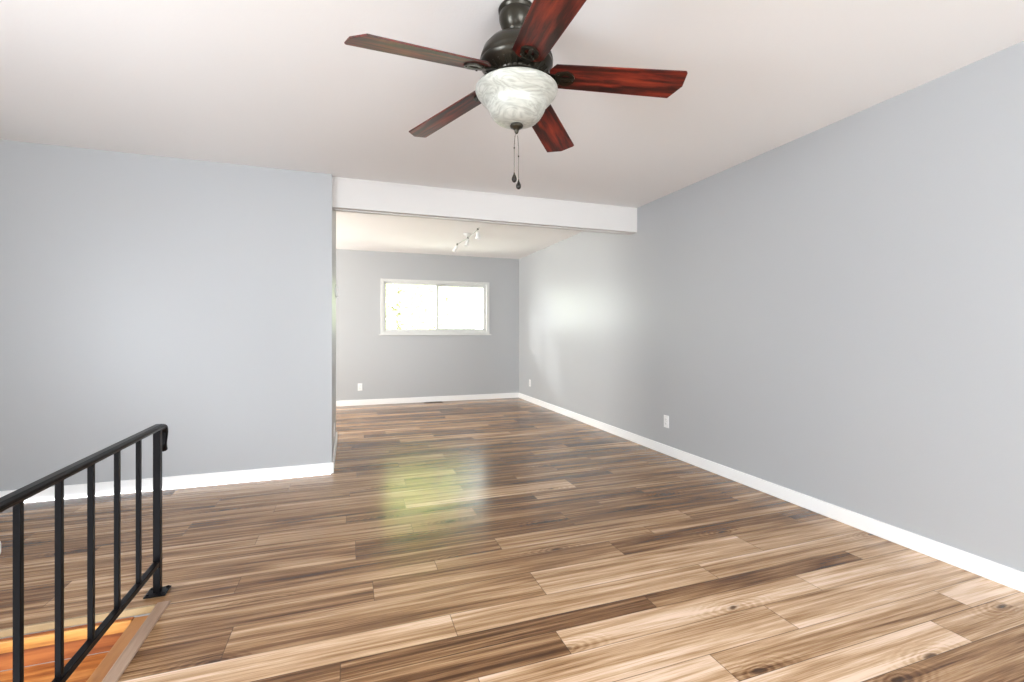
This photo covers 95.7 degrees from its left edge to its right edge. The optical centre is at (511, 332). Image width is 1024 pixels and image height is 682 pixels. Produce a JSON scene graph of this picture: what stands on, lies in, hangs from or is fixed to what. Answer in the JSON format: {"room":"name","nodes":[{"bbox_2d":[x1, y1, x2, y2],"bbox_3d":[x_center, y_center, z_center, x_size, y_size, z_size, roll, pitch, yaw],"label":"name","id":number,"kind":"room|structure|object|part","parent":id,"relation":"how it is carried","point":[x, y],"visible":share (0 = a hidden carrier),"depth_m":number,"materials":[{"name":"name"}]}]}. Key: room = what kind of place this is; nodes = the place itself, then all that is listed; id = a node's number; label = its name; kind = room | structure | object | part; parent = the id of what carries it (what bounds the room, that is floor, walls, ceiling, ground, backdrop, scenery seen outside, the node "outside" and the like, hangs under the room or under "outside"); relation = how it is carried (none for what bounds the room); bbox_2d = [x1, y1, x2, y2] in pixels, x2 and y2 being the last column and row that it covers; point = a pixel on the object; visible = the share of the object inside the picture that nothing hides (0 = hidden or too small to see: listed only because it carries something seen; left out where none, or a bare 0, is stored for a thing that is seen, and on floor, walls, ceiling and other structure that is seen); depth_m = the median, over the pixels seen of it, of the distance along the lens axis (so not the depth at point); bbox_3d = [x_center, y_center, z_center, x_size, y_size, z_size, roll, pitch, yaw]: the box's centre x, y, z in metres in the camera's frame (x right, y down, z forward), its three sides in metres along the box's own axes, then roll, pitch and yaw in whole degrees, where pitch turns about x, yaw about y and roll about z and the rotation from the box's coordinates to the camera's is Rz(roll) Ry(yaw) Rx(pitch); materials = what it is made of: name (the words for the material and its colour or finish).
{"room":"empty living room","nodes":[
{"label":"empty living room","id":0,"kind":"room"},
{"bbox_2d":[0,613,149,671],"bbox_3d":[-1.298,1.950,-0.330,1.332,1.600,4.635,0,0,-19],"label":"wall","id":1,"kind":"structure","parent":0,"point":[148,613],"depth_m":1.85,"materials":[{"name":"grey paint"}]},
{"bbox_2d":[0,615,147,681],"bbox_3d":[-1.696,1.725,0.800,1.128,1.094,2.031,0,0,-19],"label":"staircase","id":2,"kind":"structure","parent":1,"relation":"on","point":[39,648],"depth_m":1.80,"materials":[{"name":"brown wood"}]},
{"bbox_3d":[-2.058,1.200,1.726,1.056,0.044,0.012,0,0,-19],"label":"moulding","id":3,"kind":"part","parent":2,"relation":"part of","materials":[{"name":"brown wood"}]},
{"bbox_2d":[0,424,170,681],"bbox_3d":[-1.260,0.787,1.187,0.080,0.765,1.953,0,0,-19],"label":"stair railing","id":4,"kind":"object","parent":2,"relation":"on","point":[16,498],"visible":1,"depth_m":1.51,"materials":[{"name":"black metal"}]},
{"bbox_3d":[-1.260,0.472,1.187,0.042,0.132,1.953,0,0,-19],"label":"handrail","id":5,"kind":"part","parent":4,"relation":"part of","materials":[{"name":"black metal"}]},
{"bbox_3d":[-1.258,1.013,1.182,0.024,0.022,1.790,0,0,-19],"label":"rail","id":6,"kind":"part","parent":4,"relation":"part of","materials":[{"name":"black metal"}]},
{"bbox_3d":[-1.558,1.141,2.039,0.080,0.006,0.080,0,0,-19],"label":"plate","id":7,"kind":"part","parent":4,"relation":"part of","materials":[{"name":"black paint"}]},
{"bbox_3d":[-1.558,0.778,2.039,0.027,0.727,0.027,0,0,-19],"label":"post","id":8,"kind":"part","parent":4,"relation":"part of","materials":[{"name":"black metal"}]},
{"bbox_2d":[0,604,155,637],"bbox_3d":[-2.034,1.162,1.767,1.129,0.028,0.014,0,0,-19],"label":"trim","id":9,"kind":"structure","parent":1,"relation":"on","point":[80,620],"depth_m":1.86,"materials":[{"name":"laminate"}]},
{"bbox_2d":[102,601,170,681],"bbox_3d":[-1.143,1.161,1.006,0.048,0.033,2.055,0,0,-19],"label":"trim","id":10,"kind":"structure","parent":1,"relation":"attached to","point":[131,649],"depth_m":1.70,"materials":[{"name":"laminate"}]},
{"bbox_2d":[0,140,335,490],"bbox_3d":[-3.028,-0.071,3.902,2.863,2.443,1.234,0,0,-19],"label":"wall","id":11,"kind":"structure","parent":0,"point":[195,298],"depth_m":3.41,"materials":[{"name":"grey paint"}]},
{"bbox_2d":[0,432,336,501],"bbox_3d":[-3.018,1.106,3.897,2.877,0.088,1.246,0,0,-19],"label":"baseboard","id":12,"kind":"structure","parent":11,"relation":"attached to","point":[101,488],"depth_m":3.47,"materials":[{"name":"white paint"}]},
{"bbox_2d":[335,284,337,297],"bbox_3d":[-1.757,-0.415,4.640,0.024,0.128,0.100,0,0,-19],"label":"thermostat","id":13,"kind":"object","parent":11,"relation":"attached to","point":[336,286],"visible":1,"depth_m":4.60,"materials":[{"name":"white plastic"}]},
{"bbox_2d":[332,177,636,234],"bbox_3d":[-0.117,-1.162,4.394,2.957,0.261,0.138,0,0,-19],"label":"beam","id":14,"kind":"structure","parent":11,"relation":"attached to","point":[351,195],"depth_m":4.26,"materials":[{"name":"white paint"}]},
{"bbox_2d":[336,249,518,400],"bbox_3d":[-2.884,-0.071,7.208,6.600,2.443,0.140,0,0,-19],"label":"wall","id":15,"kind":"structure","parent":0,"point":[386,366],"depth_m":7.60,"materials":[{"name":"grey paint"}]},
{"bbox_2d":[358,383,361,390],"bbox_3d":[-2.392,0.860,7.301,0.070,0.115,0.010,0,0,-19],"label":"wall outlet","id":16,"kind":"object","parent":15,"relation":"attached to","point":[359,384],"visible":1,"depth_m":7.30,"materials":[{"name":"white plastic"}]},
{"bbox_2d":[336,393,517,406],"bbox_3d":[-2.865,1.106,7.133,6.305,0.088,0.014,0,0,-19],"label":"baseboard","id":17,"kind":"structure","parent":15,"relation":"attached to","point":[500,395],"depth_m":7.62,"materials":[{"name":"white paint"}]},
{"bbox_2d":[379,278,490,334],"bbox_3d":[-1.256,-0.407,7.734,1.860,0.910,0.124,0,0,-19],"label":"window","id":18,"kind":"structure","parent":15,"relation":"in","point":[485,285],"depth_m":7.71,"materials":[{"name":"white plastic"}]},
{"bbox_3d":[-1.647,-0.416,7.592,0.882,0.803,0.032,0,0,-19],"label":"sash","id":19,"kind":"part","parent":18,"relation":"part of","materials":[{"name":"white glass"}]},
{"bbox_3d":[-1.241,0.038,7.691,1.860,0.020,0.034,0,0,-19],"label":"sill","id":20,"kind":"part","parent":18,"relation":"part of","materials":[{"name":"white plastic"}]},
{"bbox_3d":[-0.867,-0.416,7.906,0.867,0.803,0.032,0,0,-19],"label":"sash","id":21,"kind":"part","parent":18,"relation":"part of","materials":[{"name":"white glass"}]},
{"bbox_2d":[0,398,1023,681],"bbox_3d":[-1.062,1.150,2.005,6.320,0.001,10.886,0,0,-19],"label":"floor","id":22,"kind":"structure","parent":0,"point":[503,539],"depth_m":2.21,"materials":[{"name":"laminate"}]},
{"bbox_2d":[0,0,1023,258],"bbox_3d":[-1.062,-1.368,2.005,6.600,0.150,11.166,0,0,-19],"label":"ceiling","id":23,"kind":"structure","parent":0,"point":[277,84],"depth_m":2.42,"materials":[{"name":"white paint"}]},
{"bbox_2d":[452,228,479,252],"bbox_3d":[-0.606,-1.209,6.111,0.104,0.165,1.178,0,0,-23],"label":"track light","id":24,"kind":"object","parent":23,"relation":"attached to","point":[477,232],"visible":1,"depth_m":6.09,"materials":[{"name":"silver metal"}]},
{"bbox_2d":[344,0,687,189],"bbox_3d":[0.003,-0.933,1.821,1.242,0.718,1.234,0,0,-19],"label":"ceiling fan","id":25,"kind":"object","parent":23,"relation":"hanging from","point":[518,87],"visible":1,"depth_m":1.77,"materials":[{"name":"brown wood"}]},
{"bbox_3d":[-0.314,-0.991,1.649,0.519,0.006,0.140,-7,18,-31],"label":"blade","id":26,"kind":"part","parent":25,"relation":"part of","materials":[{"name":"brown wood"}]},
{"bbox_3d":[-0.280,-0.991,2.107,0.519,0.006,0.140,-8,9,40],"label":"blade","id":27,"kind":"part","parent":25,"relation":"part of","materials":[{"name":"brown wood"}]},
{"bbox_3d":[0.011,-0.709,1.848,0.007,0.162,0.003,0,0,-19],"label":"pull chain","id":28,"kind":"part","parent":25,"relation":"part of","materials":[{"name":"grey metal"}]},
{"bbox_3d":[0.018,-0.901,1.855,0.328,0.142,0.328,0,0,-19],"label":"lamp shade","id":29,"kind":"part","parent":25,"relation":"part of","materials":[{"name":"white glass"}]},
{"bbox_3d":[0.025,-0.697,1.862,0.007,0.187,0.003,0,0,-19],"label":"pull chain","id":30,"kind":"part","parent":25,"relation":"part of","materials":[{"name":"grey metal"}]},
{"bbox_3d":[0.111,-0.991,1.476,0.140,0.006,0.519,14,3,-15],"label":"blade","id":31,"kind":"part","parent":25,"relation":"part of","materials":[{"name":"brown wood"}]},
{"bbox_3d":[0.166,-0.991,2.217,0.140,0.006,0.519,-15,-12,20],"label":"blade","id":32,"kind":"part","parent":25,"relation":"part of","materials":[{"name":"brown wood"}]},
{"bbox_3d":[0.407,-0.991,1.827,0.519,0.006,0.140,6,-14,4],"label":"blade","id":33,"kind":"part","parent":25,"relation":"part of","materials":[{"name":"brown wood"}]},
{"bbox_2d":[519,41,1023,571],"bbox_3d":[1.986,-0.071,3.072,0.140,2.443,10.886,0,0,-19],"label":"wall","id":34,"kind":"structure","parent":0,"point":[833,313],"depth_m":2.82,"materials":[{"name":"grey paint"}]},
{"bbox_2d":[664,415,668,427],"bbox_3d":[1.452,0.840,4.370,0.010,0.115,0.070,0,0,-19],"label":"wall outlet","id":35,"kind":"object","parent":34,"relation":"attached to","point":[666,418],"visible":1,"depth_m":4.36,"materials":[{"name":"white plastic"}]},
{"bbox_2d":[518,393,1023,592],"bbox_3d":[1.914,1.106,3.046,0.014,0.088,10.885,0,0,-19],"label":"baseboard","id":36,"kind":"structure","parent":34,"relation":"attached to","point":[1007,576],"depth_m":2.81,"materials":[{"name":"white paint"}]},
{"label":"outside","id":37,"kind":"structure","parent":0,"visible":0},
{"bbox_3d":[-8.871,1.900,32.910,55.000,0.100,52.014,0,0,-19],"label":"lawn","id":38,"kind":"structure","parent":37,"visible":0},
{"bbox_2d":[386,284,462,328],"bbox_3d":[-3.073,-0.862,12.714,3.550,5.442,3.475,0,0,-19],"label":"tree","id":39,"kind":"object","parent":38,"relation":"on","point":[409,312],"visible":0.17,"depth_m":12.14,"materials":[{"name":"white plant"}]},
{"bbox_2d":[408,285,482,328],"bbox_3d":[-2.414,-1.268,17.164,3.143,6.253,3.092,0,0,-19],"label":"tree","id":40,"kind":"object","parent":38,"relation":"on","point":[467,324],"visible":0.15,"depth_m":16.80,"materials":[{"name":"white plant"}]}
]}

